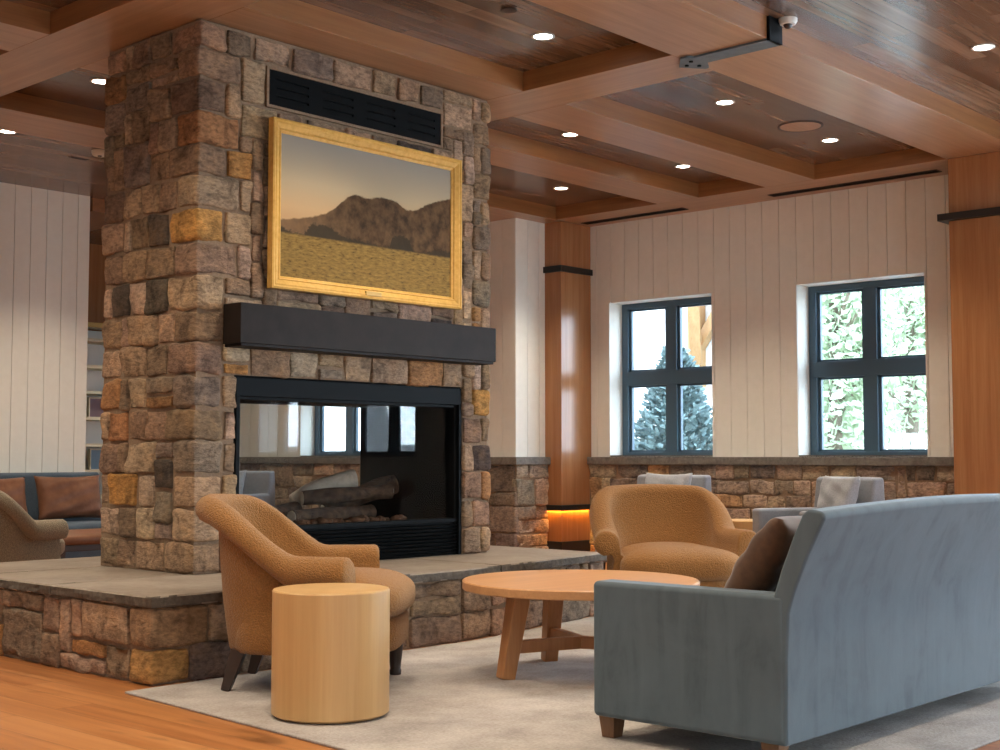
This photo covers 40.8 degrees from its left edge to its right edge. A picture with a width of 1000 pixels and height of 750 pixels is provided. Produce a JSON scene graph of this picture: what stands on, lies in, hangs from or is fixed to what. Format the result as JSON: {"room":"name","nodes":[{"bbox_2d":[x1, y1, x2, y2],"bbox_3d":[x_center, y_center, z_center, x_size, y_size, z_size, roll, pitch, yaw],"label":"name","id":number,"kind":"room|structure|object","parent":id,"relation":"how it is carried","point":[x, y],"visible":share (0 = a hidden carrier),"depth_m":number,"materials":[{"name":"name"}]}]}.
{"room":"hotel lobby","nodes":[
{"label":"hotel lobby","id":0,"kind":"room"},
{"bbox_2d":[0,182,89,472],"bbox_3d":[-8.440,-0.212,10.216,0.200,3.965,11.660,-3,-5,42],"label":"wall","id":1,"kind":"structure","parent":0,"point":[44,233],"depth_m":14.09,"materials":[{"name":"white paint"}]},
{"bbox_2d":[88,244,105,330],"bbox_3d":[-9.393,-0.016,13.430,0.150,3.965,15.130,-3,-5,42],"label":"wall","id":2,"kind":"structure","parent":0,"point":[97,286],"depth_m":17.83,"materials":[{"name":"brown wood"}]},
{"bbox_2d":[239,220,527,456],"bbox_3d":[-1.931,0.205,17.058,5.969,3.965,0.300,-3,-5,42],"label":"wall","id":3,"kind":"structure","parent":0,"point":[266,430],"depth_m":17.48,"materials":[{"name":"white paint"}]},
{"bbox_2d":[300,406,359,456],"bbox_3d":[-1.974,0.163,17.110,1.360,1.765,0.315,-3,-5,42],"label":"window","id":4,"kind":"structure","parent":3,"relation":"in","point":[352,414],"depth_m":17.16,"materials":[{"name":"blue metal"}]},
{"bbox_2d":[239,457,510,464],"bbox_3d":[-2.061,1.070,16.862,5.970,0.085,0.085,-3,-5,42],"label":"trim","id":5,"kind":"structure","parent":3,"relation":"attached to","point":[276,460],"depth_m":17.08,"materials":[{"name":"stone"}]},
{"bbox_2d":[239,463,518,546],"bbox_3d":[-1.877,1.633,16.678,5.615,1.094,0.104,-3,-5,42],"label":"wall","id":6,"kind":"structure","parent":3,"relation":"attached to","point":[503,517],"depth_m":15.02,"materials":[{"name":"stone"}]},
{"bbox_2d":[0,0,999,244],"bbox_3d":[-1.575,-2.433,7.335,20.000,0.120,16.470,-3,-5,42],"label":"ceiling","id":7,"kind":"structure","parent":0,"point":[927,44],"depth_m":9.98,"materials":[{"name":"brown wood"}]},
{"bbox_2d":[0,130,15,133],"bbox_3d":[-4.261,-2.107,11.648,0.160,0.008,0.160,-3,-5,42],"label":"recessed light","id":8,"kind":"object","parent":7,"relation":"in","point":[1,131],"visible":0.56,"depth_m":11.68,"materials":[{"name":"beige"}]},
{"bbox_2d":[0,0,49,50],"bbox_3d":[-5.831,-2.413,5.661,0.525,0.165,8.265,-3,-5,42],"label":"ceiling beam","id":9,"kind":"structure","parent":7,"relation":"attached to","point":[20,25],"depth_m":8.46,"materials":[{"name":"brown wood"}]},
{"bbox_2d":[68,156,87,160],"bbox_3d":[-3.978,-2.043,12.705,0.050,0.006,0.180,-3,-5,42],"label":"air slot","id":10,"kind":"object","parent":7,"relation":"attached to","point":[70,156],"visible":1,"depth_m":12.70,"materials":[{"name":"brown wood"}]},
{"bbox_2d":[91,149,103,156],"bbox_3d":[-3.689,-2.038,12.405,0.150,0.052,0.150,-3,-5,42],"label":"smoke detector","id":11,"kind":"object","parent":7,"relation":"attached to","point":[95,152],"visible":0.85,"depth_m":12.35,"materials":[{"name":"white plastic"}]},
{"bbox_2d":[90,78,105,84],"bbox_3d":[-2.993,-2.201,10.095,0.160,0.008,0.160,-3,-5,42],"label":"recessed light","id":12,"kind":"object","parent":7,"relation":"in","point":[101,81],"visible":0.72,"depth_m":10.08,"materials":[{"name":"beige"}]},
{"bbox_2d":[90,198,106,230],"bbox_3d":[-5.254,-1.792,15.851,2.850,0.165,0.680,-3,-5,42],"label":"ceiling beam","id":13,"kind":"structure","parent":7,"relation":"attached to","point":[97,206],"depth_m":14.79,"materials":[{"name":"brown wood"}]},
{"bbox_2d":[0,0,260,96],"bbox_3d":[-2.409,-2.241,8.473,4.580,0.165,0.510,-3,-5,42],"label":"ceiling beam","id":14,"kind":"structure","parent":7,"relation":"attached to","point":[82,32],"depth_m":8.48,"materials":[{"name":"brown wood"}]},
{"bbox_2d":[0,92,588,226],"bbox_3d":[-4.637,-2.154,9.916,0.660,0.165,16.170,-3,-5,42],"label":"ceiling beam","id":15,"kind":"structure","parent":7,"relation":"attached to","point":[21,113],"depth_m":10.93,"materials":[{"name":"brown wood"}]},
{"bbox_2d":[80,0,522,99],"bbox_3d":[-1.363,-2.175,9.557,1.860,0.165,2.505,-3,-5,42],"label":"ceiling beam","id":16,"kind":"structure","parent":7,"relation":"attached to","point":[297,23],"depth_m":8.90,"materials":[{"name":"brown wood"}]},
{"bbox_2d":[501,6,516,13],"bbox_3d":[0.056,-2.298,8.473,0.104,0.012,0.104,-3,-5,42],"label":"sprinkler cover","id":17,"kind":"object","parent":7,"relation":"attached to","point":[508,9],"visible":1,"depth_m":8.45,"materials":[{"name":"brown wood"}]},
{"bbox_2d":[531,32,554,40],"bbox_3d":[0.288,-2.267,9.016,0.160,0.008,0.160,-3,-5,42],"label":"recessed light","id":18,"kind":"object","parent":7,"relation":"in","point":[542,36],"visible":1,"depth_m":9.02,"materials":[{"name":"white plastic"}]},
{"bbox_2d":[553,187,568,189],"bbox_3d":[0.640,-1.956,14.111,0.160,0.008,0.160,-3,-5,42],"label":"recessed light","id":19,"kind":"object","parent":7,"relation":"in","point":[555,188],"visible":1,"depth_m":14.12,"materials":[{"name":"beige plastic"}]},
{"bbox_2d":[561,132,578,136],"bbox_3d":[0.613,-2.100,11.758,0.160,0.008,0.160,-3,-5,42],"label":"recessed light","id":20,"kind":"object","parent":7,"relation":"in","point":[566,134],"visible":0.68,"depth_m":11.76,"materials":[{"name":"beige"}]},
{"bbox_2d":[487,128,697,203],"bbox_3d":[0.587,-1.985,12.677,0.525,0.165,3.760,-3,-5,42],"label":"ceiling beam","id":21,"kind":"structure","parent":7,"relation":"attached to","point":[509,151],"depth_m":12.74,"materials":[{"name":"brown wood"}]},
{"bbox_2d":[486,42,711,120],"bbox_3d":[-0.383,-2.107,10.688,4.580,0.165,0.490,-3,-5,42],"label":"ceiling beam","id":22,"kind":"structure","parent":7,"relation":"attached to","point":[636,65],"depth_m":9.59,"materials":[{"name":"brown wood"}]},
{"bbox_2d":[512,96,813,186],"bbox_3d":[1.563,-2.040,11.786,0.550,0.165,3.760,-3,-5,42],"label":"ceiling beam","id":23,"kind":"structure","parent":7,"relation":"attached to","point":[599,118],"depth_m":11.52,"materials":[{"name":"brown wood"}]},
{"bbox_2d":[675,164,690,167],"bbox_3d":[1.774,-2.022,13.044,0.160,0.008,0.160,-3,-5,42],"label":"recessed light","id":24,"kind":"object","parent":7,"relation":"in","point":[680,165],"visible":0.86,"depth_m":13.05,"materials":[{"name":"beige"}]},
{"bbox_2d":[715,99,734,104],"bbox_3d":[1.786,-2.165,10.694,0.160,0.008,0.160,-3,-5,42],"label":"recessed light","id":25,"kind":"object","parent":7,"relation":"in","point":[726,101],"visible":1,"depth_m":10.69,"materials":[{"name":"beige plastic"}]},
{"bbox_2d":[556,148,947,226],"bbox_3d":[2.533,-1.912,13.876,4.580,0.165,0.640,-3,-5,42],"label":"ceiling beam","id":26,"kind":"structure","parent":7,"relation":"attached to","point":[726,192],"depth_m":13.61,"materials":[{"name":"brown wood"}]},
{"bbox_2d":[581,208,688,224],"bbox_3d":[1.479,-1.761,14.953,1.400,0.006,0.120,-3,-5,42],"label":"air slot","id":27,"kind":"object","parent":26,"relation":"attached to","point":[676,209],"visible":1,"depth_m":14.94,"materials":[{"name":"black metal"}]},
{"bbox_2d":[768,169,941,196],"bbox_3d":[3.436,-1.870,13.170,1.800,0.006,0.120,-3,-5,42],"label":"air slot","id":28,"kind":"object","parent":26,"relation":"attached to","point":[936,170],"visible":1,"depth_m":13.13,"materials":[{"name":"black metal"}]},
{"bbox_2d":[528,0,999,159],"bbox_3d":[-0.768,-2.368,6.389,0.660,0.165,16.170,-3,-5,42],"label":"ceiling beam","id":29,"kind":"structure","parent":7,"relation":"attached to","point":[806,70],"depth_m":9.36,"materials":[{"name":"brown wood"}]},
{"bbox_2d":[679,15,781,68],"bbox_3d":[1.511,-2.192,8.937,0.782,0.166,0.305,-3,-5,42],"label":"bracket","id":30,"kind":"object","parent":29,"relation":"attached to","point":[774,30],"visible":1,"depth_m":8.81,"materials":[{"name":"metal"}]},
{"bbox_2d":[778,16,796,28],"bbox_3d":[1.854,-2.260,8.664,0.120,0.065,0.120,-3,-5,42],"label":"security camera","id":31,"kind":"object","parent":7,"relation":"attached to","point":[787,22],"visible":1,"depth_m":8.63,"materials":[{"name":"white plastic"}]},
{"bbox_2d":[778,121,822,131],"bbox_3d":[2.561,-2.117,11.475,0.380,0.008,0.380,-3,-5,42],"label":"ceiling speaker","id":32,"kind":"object","parent":7,"relation":"attached to","point":[795,126],"visible":1,"depth_m":11.47,"materials":[{"name":"brown plastic"}]},
{"bbox_2d":[821,138,838,142],"bbox_3d":[2.936,-2.087,11.974,0.160,0.008,0.160,-3,-5,42],"label":"recessed light","id":33,"kind":"object","parent":7,"relation":"in","point":[826,140],"visible":1,"depth_m":11.98,"materials":[{"name":"beige"}]},
{"bbox_2d":[971,44,994,50],"bbox_3d":[3.322,-2.252,9.258,0.160,0.008,0.160,-3,-5,42],"label":"recessed light","id":34,"kind":"object","parent":7,"relation":"in","point":[980,47],"visible":1,"depth_m":9.26,"materials":[{"name":"beige"}]},
{"bbox_2d":[0,562,999,749],"bbox_3d":[-1.575,1.644,7.086,20.000,0.120,16.470,-3,-5,42],"label":"floor","id":35,"kind":"structure","parent":0,"point":[43,707],"depth_m":5.86,"materials":[{"name":"brown wood"}]},
{"bbox_2d":[0,490,68,561],"bbox_3d":[-3.971,1.320,10.503,1.068,0.955,1.065,-1,-4,22],"label":"armchair","id":36,"kind":"object","parent":35,"relation":"on","point":[22,537],"visible":0.73,"depth_m":10.30,"materials":[{"name":"brown fabric"}]},
{"bbox_2d":[59,539,64,554],"bbox_3d":[-3.930,1.350,10.606,0.770,0.255,0.830,-1,-4,22],"label":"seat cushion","id":37,"kind":"object","parent":36,"relation":"on","point":[61,542],"depth_m":10.70,"materials":[{"name":"beige fabric"}]},
{"bbox_2d":[0,472,100,557],"bbox_3d":[-4.889,1.456,13.134,0.860,0.990,2.500,-3,-5,42],"label":"sofa","id":38,"kind":"object","parent":35,"relation":"on","point":[30,486],"visible":0.18,"depth_m":13.64,"materials":[{"name":"blue fabric"}]},
{"bbox_2d":[0,477,27,512],"bbox_3d":[-4.910,1.216,13.128,0.265,0.437,0.642,-3,-5,41],"label":"leather pillow","id":39,"kind":"object","parent":38,"relation":"on","point":[13,487],"visible":0.63,"depth_m":13.20,"materials":[{"name":"brown leather"}]},
{"bbox_2d":[34,475,101,519],"bbox_3d":[-4.384,1.246,13.703,0.267,0.446,0.742,-3,-5,41],"label":"leather pillow","id":40,"kind":"object","parent":38,"relation":"on","point":[58,497],"visible":0.98,"depth_m":13.60,"materials":[{"name":"brown leather"}]},
{"bbox_2d":[66,520,100,529],"bbox_3d":[-4.401,1.556,13.530,0.680,0.150,1.240,-3,-5,42],"label":"seat cushion","id":41,"kind":"object","parent":38,"relation":"on","point":[72,524],"depth_m":13.42,"materials":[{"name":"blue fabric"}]},
{"bbox_2d":[61,528,100,558],"bbox_3d":[-3.690,1.648,12.121,1.000,0.485,1.240,-3,-5,42],"label":"leather bench","id":42,"kind":"object","parent":35,"relation":"on","point":[77,539],"visible":0.2,"depth_m":11.57,"materials":[{"name":"brown leather"}]},
{"bbox_2d":[63,528,100,544],"bbox_3d":[-3.690,1.455,12.132,1.000,0.100,1.240,-3,-5,42],"label":"leather cushion","id":43,"kind":"object","parent":42,"relation":"on","point":[75,536],"depth_m":11.60,"materials":[{"name":"brown leather"}]},
{"bbox_2d":[85,322,104,505],"bbox_3d":[-5.156,0.781,17.422,0.470,2.860,1.440,-3,-5,42],"label":"bookcase","id":44,"kind":"object","parent":35,"relation":"on","point":[95,349],"visible":0.09,"depth_m":17.58,"materials":[{"name":"beige paint"}]},
{"bbox_2d":[88,449,100,469],"bbox_3d":[-5.130,1.085,17.353,0.045,0.265,0.370,-3,-5,42],"label":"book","id":45,"kind":"object","parent":44,"relation":"on","point":[93,454],"visible":0.43,"depth_m":17.25,"materials":[{"name":"blue paper"}]},
{"bbox_2d":[87,397,102,416],"bbox_3d":[-5.151,0.420,17.371,0.045,0.255,0.370,-3,-5,42],"label":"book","id":46,"kind":"object","parent":44,"relation":"on","point":[93,403],"visible":0.43,"depth_m":17.29,"materials":[{"name":"purple paper"}]},
{"bbox_2d":[242,471,274,505],"bbox_3d":[-3.408,1.697,16.933,0.840,0.972,0.860,-1,-4,22],"label":"armchair","id":47,"kind":"object","parent":35,"relation":"on","point":[258,484],"visible":0.05,"depth_m":17.10,"materials":[{"name":"grey fabric"}]},
{"bbox_2d":[239,470,246,493],"bbox_3d":[-3.463,1.433,17.027,0.522,0.461,0.236,-2,-4,23],"label":"pillow","id":48,"kind":"object","parent":47,"relation":"on","point":[242,474],"visible":0.15,"depth_m":16.95,"materials":[{"name":"fabric"}]},
{"bbox_2d":[0,545,606,685],"bbox_3d":[-1.367,1.488,9.111,2.685,0.462,4.056,-3,-5,42],"label":"raised hearth","id":49,"kind":"object","parent":35,"relation":"on","point":[82,615],"visible":0.56,"depth_m":7.50,"materials":[{"name":"stone"}]},
{"bbox_2d":[99,19,490,574],"bbox_3d":[-1.327,-0.412,9.376,1.119,3.368,2.660,-3,-5,42],"label":"stone fireplace","id":50,"kind":"object","parent":49,"relation":"on","point":[185,234],"visible":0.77,"depth_m":8.51,"materials":[{"name":"brown stone"}]},
{"bbox_2d":[265,65,442,148],"bbox_3d":[-0.950,-1.798,9.119,0.019,0.264,1.580,-3,-5,42],"label":"vent grille","id":51,"kind":"object","parent":50,"relation":"attached to","point":[287,91],"visible":1,"depth_m":9.06,"materials":[{"name":"black metal"}]},
{"bbox_2d":[223,302,495,364],"bbox_3d":[-0.858,-0.254,8.974,0.177,0.262,2.266,-3,-5,42],"label":"mantel shelf","id":52,"kind":"object","parent":50,"relation":"attached to","point":[245,325],"visible":1,"depth_m":8.75,"materials":[{"name":"wood"}]},
{"bbox_2d":[267,116,461,309],"bbox_3d":[-0.870,-1.044,9.061,0.076,1.080,1.700,-3,-5,42],"label":"landscape painting","id":53,"kind":"object","parent":50,"relation":"attached to","point":[350,216],"visible":1,"depth_m":8.99,"materials":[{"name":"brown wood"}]},
{"bbox_3d":[-1.328,1.043,9.325,0.600,0.029,1.550,-3,-5,42],"label":"tray","id":54,"kind":"object","parent":50,"relation":"in","visible":0},
{"bbox_2d":[273,501,301,516],"bbox_3d":[-1.596,0.939,9.101,0.128,0.146,0.816,-1,-4,22],"label":"log","id":55,"kind":"object","parent":54,"relation":"on","point":[284,508],"visible":0.19,"depth_m":9.31,"materials":[{"name":"wood"}]},
{"bbox_2d":[293,519,306,524],"bbox_3d":[-1.328,0.985,8.946,0.096,0.060,0.074,-2,-4,34],"label":"rock","id":56,"kind":"object","parent":54,"relation":"on","point":[299,521],"visible":0.64,"depth_m":8.92,"materials":[{"name":"brown stone"}]},
{"bbox_2d":[316,517,328,523],"bbox_3d":[-1.207,0.992,9.091,0.082,0.067,0.106,2,-4,-27],"label":"rock","id":57,"kind":"object","parent":54,"relation":"on","point":[321,520],"visible":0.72,"depth_m":9.05,"materials":[{"name":"brown stone"}]},
{"bbox_2d":[287,504,376,521],"bbox_3d":[-1.163,0.968,9.348,0.116,0.116,0.819,-2,-4,35],"label":"log","id":58,"kind":"object","parent":54,"relation":"on","point":[344,513],"visible":0.69,"depth_m":9.29,"materials":[{"name":"brown wood"}]},
{"bbox_2d":[300,484,393,504],"bbox_3d":[-1.077,0.843,9.508,0.671,0.144,0.114,2,-4,-24],"label":"log","id":59,"kind":"object","parent":58,"relation":"on","point":[334,495],"visible":1,"depth_m":9.46,"materials":[{"name":"brown wood"}]},
{"bbox_2d":[336,518,343,522],"bbox_3d":[-1.105,1.006,9.236,0.077,0.054,0.070,-2,-4,31],"label":"rock","id":60,"kind":"object","parent":54,"relation":"on","point":[340,520],"visible":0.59,"depth_m":9.20,"materials":[{"name":"brown stone"}]},
{"bbox_2d":[348,517,360,521],"bbox_3d":[-1.004,1.007,9.295,0.094,0.059,0.073,0,-3,3],"label":"rock","id":61,"kind":"object","parent":54,"relation":"on","point":[353,519],"visible":0.66,"depth_m":9.27,"materials":[{"name":"brown stone"}]},
{"bbox_2d":[320,475,398,506],"bbox_3d":[-1.024,0.901,9.834,0.593,0.334,0.160,2,-4,-28],"label":"log","id":62,"kind":"object","parent":54,"relation":"on","point":[391,479],"visible":0.43,"depth_m":9.85,"materials":[{"name":"wood"}]},
{"bbox_2d":[289,469,357,506],"bbox_3d":[-1.263,0.815,9.627,0.498,0.281,0.159,2,-4,-26],"label":"log","id":63,"kind":"object","parent":62,"relation":"on","point":[348,478],"visible":0.57,"depth_m":9.61,"materials":[{"name":"grey wood"}]},
{"bbox_2d":[359,515,369,521],"bbox_3d":[-0.957,1.011,9.397,0.095,0.066,0.086,-2,-4,27],"label":"rock","id":64,"kind":"object","parent":54,"relation":"on","point":[367,519],"visible":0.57,"depth_m":9.37,"materials":[{"name":"brown stone"}]},
{"bbox_2d":[369,516,378,520],"bbox_3d":[-0.887,1.017,9.434,0.086,0.054,0.067,2,-4,-32],"label":"rock","id":65,"kind":"object","parent":54,"relation":"on","point":[371,518],"visible":0.65,"depth_m":9.41,"materials":[{"name":"brown stone"}]},
{"bbox_2d":[377,516,385,520],"bbox_3d":[-0.842,1.021,9.484,0.075,0.061,0.080,2,-4,-34],"label":"rock","id":66,"kind":"object","parent":54,"relation":"on","point":[381,518],"visible":0.7,"depth_m":9.46,"materials":[{"name":"brown stone"}]},
{"bbox_2d":[391,515,402,519],"bbox_3d":[-0.735,1.026,9.592,0.085,0.065,0.079,0,-4,-6],"label":"rock","id":67,"kind":"object","parent":54,"relation":"on","point":[397,517],"visible":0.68,"depth_m":9.57,"materials":[{"name":"brown stone"}]},
{"bbox_2d":[125,617,999,749],"bbox_3d":[0.897,1.578,7.088,3.855,0.012,5.000,-3,-5,42],"label":"area rug","id":68,"kind":"object","parent":35,"relation":"on","point":[447,696],"visible":0.39,"depth_m":5.89,"materials":[{"name":"beige carpet"}]},
{"bbox_2d":[195,494,415,691],"bbox_3d":[-0.986,1.084,6.842,1.097,0.955,1.100,0,-3,3],"label":"armchair","id":69,"kind":"object","parent":68,"relation":"on","point":[262,550],"visible":0.66,"depth_m":6.53,"materials":[{"name":"brown fabric"}]},
{"bbox_2d":[355,567,415,617],"bbox_3d":[-0.870,1.107,6.831,0.855,0.255,0.793,0,-3,3],"label":"seat cushion","id":70,"kind":"object","parent":69,"relation":"on","point":[402,589],"depth_m":6.63,"materials":[{"name":"fabric"}]},
{"bbox_2d":[271,583,389,724],"bbox_3d":[-0.752,1.227,5.983,0.520,0.555,0.520,-3,-5,42],"label":"drum side table","id":71,"kind":"object","parent":68,"relation":"on","point":[331,641],"visible":1,"depth_m":5.76,"materials":[{"name":"brown wood"}]},
{"bbox_2d":[462,569,699,679],"bbox_3d":[0.427,1.332,7.133,1.256,0.496,1.256,-3,-5,42],"label":"coffee table","id":72,"kind":"object","parent":68,"relation":"on","point":[554,587],"visible":0.78,"depth_m":6.99,"materials":[{"name":"brown wood"}]},
{"bbox_2d":[589,484,755,587],"bbox_3d":[1.110,1.212,8.948,1.110,0.955,1.065,0,-4,-8],"label":"armchair","id":73,"kind":"object","parent":68,"relation":"on","point":[686,530],"visible":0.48,"depth_m":9.11,"materials":[{"name":"brown fabric"}]},
{"bbox_2d":[620,542,738,580],"bbox_3d":[1.127,1.230,8.835,0.801,0.255,0.830,0,-4,-8],"label":"seat cushion","id":74,"kind":"object","parent":73,"relation":"on","point":[702,561],"depth_m":8.48,"materials":[{"name":"fabric"}]},
{"bbox_2d":[594,494,999,749],"bbox_3d":[1.613,1.020,6.067,1.061,0.977,2.510,-3,-5,42],"label":"velvet sofa","id":75,"kind":"object","parent":68,"relation":"on","point":[877,609],"visible":1,"depth_m":5.27,"materials":[{"name":"grey fabric"}]},
{"bbox_2d":[724,516,801,591],"bbox_3d":[1.107,0.747,5.359,0.325,0.383,0.460,-3,-5,40],"label":"throw pillow","id":76,"kind":"object","parent":75,"relation":"on","point":[760,566],"visible":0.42,"depth_m":5.19,"materials":[{"name":"brown fabric"}]},
{"bbox_2d":[543,221,592,551],"bbox_3d":[0.782,0.176,15.396,0.276,3.820,0.572,-3,-5,42],"label":"column","id":77,"kind":"structure","parent":35,"relation":"on","point":[567,270],"depth_m":15.28,"materials":[{"name":"brown wood"}]},
{"bbox_2d":[595,474,711,569],"bbox_3d":[1.511,1.473,13.261,0.840,0.972,0.860,-3,-5,42],"label":"armchair","id":78,"kind":"object","parent":35,"relation":"on","point":[704,481],"visible":0.06,"depth_m":13.27,"materials":[{"name":"grey fabric"}]},
{"bbox_2d":[645,472,692,484],"bbox_3d":[1.633,1.194,13.263,0.562,0.461,0.237,-3,-5,43],"label":"pillow","id":79,"kind":"object","parent":78,"relation":"on","point":[680,479],"visible":0.3,"depth_m":13.21,"materials":[{"name":"fabric"}]},
{"bbox_2d":[732,519,752,530],"bbox_3d":[2.313,1.650,12.734,0.520,0.555,0.520,1,-4,-21],"label":"drum side table","id":80,"kind":"object","parent":35,"relation":"on","point":[747,524],"visible":0.19,"depth_m":12.50,"materials":[{"name":"brown wood"}]},
{"bbox_2d":[752,476,884,532],"bbox_3d":[2.801,1.389,11.882,0.860,0.972,0.840,1,-4,-23],"label":"armchair","id":81,"kind":"object","parent":35,"relation":"on","point":[871,489],"visible":0.09,"depth_m":12.01,"materials":[{"name":"grey fabric"}]},
{"bbox_2d":[817,475,859,508],"bbox_3d":[2.959,1.117,11.834,0.236,0.461,0.500,1,-4,-22],"label":"pillow","id":82,"kind":"object","parent":81,"relation":"on","point":[834,491],"visible":0.56,"depth_m":11.75,"materials":[{"name":"fabric"}]},
{"bbox_2d":[937,151,999,494],"bbox_3d":[4.451,-0.033,11.956,0.808,3.820,0.715,-3,-5,42],"label":"column","id":83,"kind":"structure","parent":35,"relation":"on","point":[973,217],"depth_m":11.85,"materials":[{"name":"brown wood"}]},
{"bbox_2d":[502,218,544,456],"bbox_3d":[0.552,0.110,15.497,0.200,3.965,1.341,-3,-5,42],"label":"wall","id":84,"kind":"structure","parent":0,"point":[523,241],"depth_m":15.09,"materials":[{"name":"white paint"}]},
{"bbox_2d":[512,465,548,548],"bbox_3d":[0.344,1.526,14.999,0.089,1.074,0.560,-3,-5,42],"label":"wall","id":85,"kind":"structure","parent":84,"relation":"attached to","point":[526,501],"depth_m":14.99,"materials":[{"name":"stone"}]},
{"bbox_2d":[511,457,550,464],"bbox_3d":[0.347,0.957,15.013,0.085,0.085,0.595,-3,-5,42],"label":"trim","id":86,"kind":"structure","parent":84,"relation":"attached to","point":[514,460],"depth_m":14.94,"materials":[{"name":"stone"}]},
{"bbox_2d":[590,174,953,456],"bbox_3d":[6.118,-0.156,11.127,13.930,3.965,0.300,-3,-5,42],"label":"wall","id":87,"kind":"structure","parent":0,"point":[757,263],"depth_m":13.99,"materials":[{"name":"white paint"}]},
{"bbox_2d":[239,463,954,551],"bbox_3d":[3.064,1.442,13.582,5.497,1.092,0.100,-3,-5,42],"label":"wall","id":88,"kind":"structure","parent":87,"relation":"attached to","point":[603,474],"depth_m":13.82,"materials":[{"name":"stone"}]},
{"bbox_2d":[610,296,712,456],"bbox_3d":[1.868,0.035,15.013,1.383,1.765,0.315,-3,-5,42],"label":"window","id":89,"kind":"structure","parent":87,"relation":"in","point":[674,376],"depth_m":15.11,"materials":[{"name":"dark painted metal"},{"name":"glass"},{"name":"stone"}]},
{"bbox_2d":[587,457,953,465],"bbox_3d":[3.049,0.872,13.611,5.490,0.085,0.085,-3,-5,42],"label":"trim","id":90,"kind":"structure","parent":87,"relation":"attached to","point":[815,461],"depth_m":13.73,"materials":[{"name":"stone"}]},
{"bbox_2d":[799,276,926,456],"bbox_3d":[3.651,-0.064,13.389,1.374,1.765,0.315,-3,-5,42],"label":"window","id":91,"kind":"structure","parent":87,"relation":"in","point":[873,367],"depth_m":13.48,"materials":[{"name":"painted metal"},{"name":"glass"}]},
{"label":"outside","id":92,"kind":"structure","parent":0,"visible":0},
{"bbox_3d":[13.373,3.601,36.740,90.000,0.180,47.480,-3,-5,42],"label":"ground","id":93,"kind":"structure","parent":92,"visible":0},
{"bbox_2d":[324,305,711,450],"bbox_3d":[-2.993,0.263,26.193,18.700,5.200,1.600,-3,-5,42],"label":"sky","id":94,"kind":"structure","parent":93,"relation":"on","point":[649,326],"depth_m":21.55,"materials":[{"name":"white"}]},
{"bbox_2d":[634,345,712,449],"bbox_3d":[2.534,0.999,19.041,2.680,2.866,2.502,3,-5,-45],"label":"spruce","id":95,"kind":"object","parent":93,"relation":"on","point":[697,422],"visible":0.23,"depth_m":18.80,"materials":[{"name":"green plant"}]},
{"bbox_2d":[822,288,907,448],"bbox_3d":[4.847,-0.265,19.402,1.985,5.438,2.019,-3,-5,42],"label":"deciduous tree","id":96,"kind":"object","parent":93,"relation":"on","point":[839,335],"visible":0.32,"depth_m":19.03,"materials":[{"name":"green plant"}]},
{"bbox_2d":[824,288,922,422],"bbox_3d":[8.470,-0.594,32.533,3.810,7.689,3.867,-3,-5,42],"label":"deciduous tree","id":97,"kind":"object","parent":93,"relation":"on","point":[916,288],"visible":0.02,"depth_m":31.97,"materials":[{"name":"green plant"}]},
{"bbox_2d":[824,433,926,448],"bbox_3d":[6.359,1.615,19.359,4.800,1.570,0.060,-3,-5,42],"label":"fence","id":98,"kind":"object","parent":93,"relation":"on","point":[898,436],"visible":0.07,"depth_m":19.73,"materials":[{"name":"white paint"}]},
{"bbox_2d":[840,286,926,448],"bbox_3d":[6.736,-0.442,21.892,2.345,6.093,2.396,-3,-5,42],"label":"deciduous tree","id":99,"kind":"object","parent":93,"relation":"on","point":[913,332],"visible":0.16,"depth_m":21.57,"materials":[{"name":"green plant"}]},
{"bbox_2d":[861,287,926,448],"bbox_3d":[8.365,-1.086,27.823,3.447,8.095,3.516,-3,-5,42],"label":"deciduous tree","id":100,"kind":"object","parent":93,"relation":"on","point":[901,298],"visible":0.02,"depth_m":27.57,"materials":[{"name":"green plant"}]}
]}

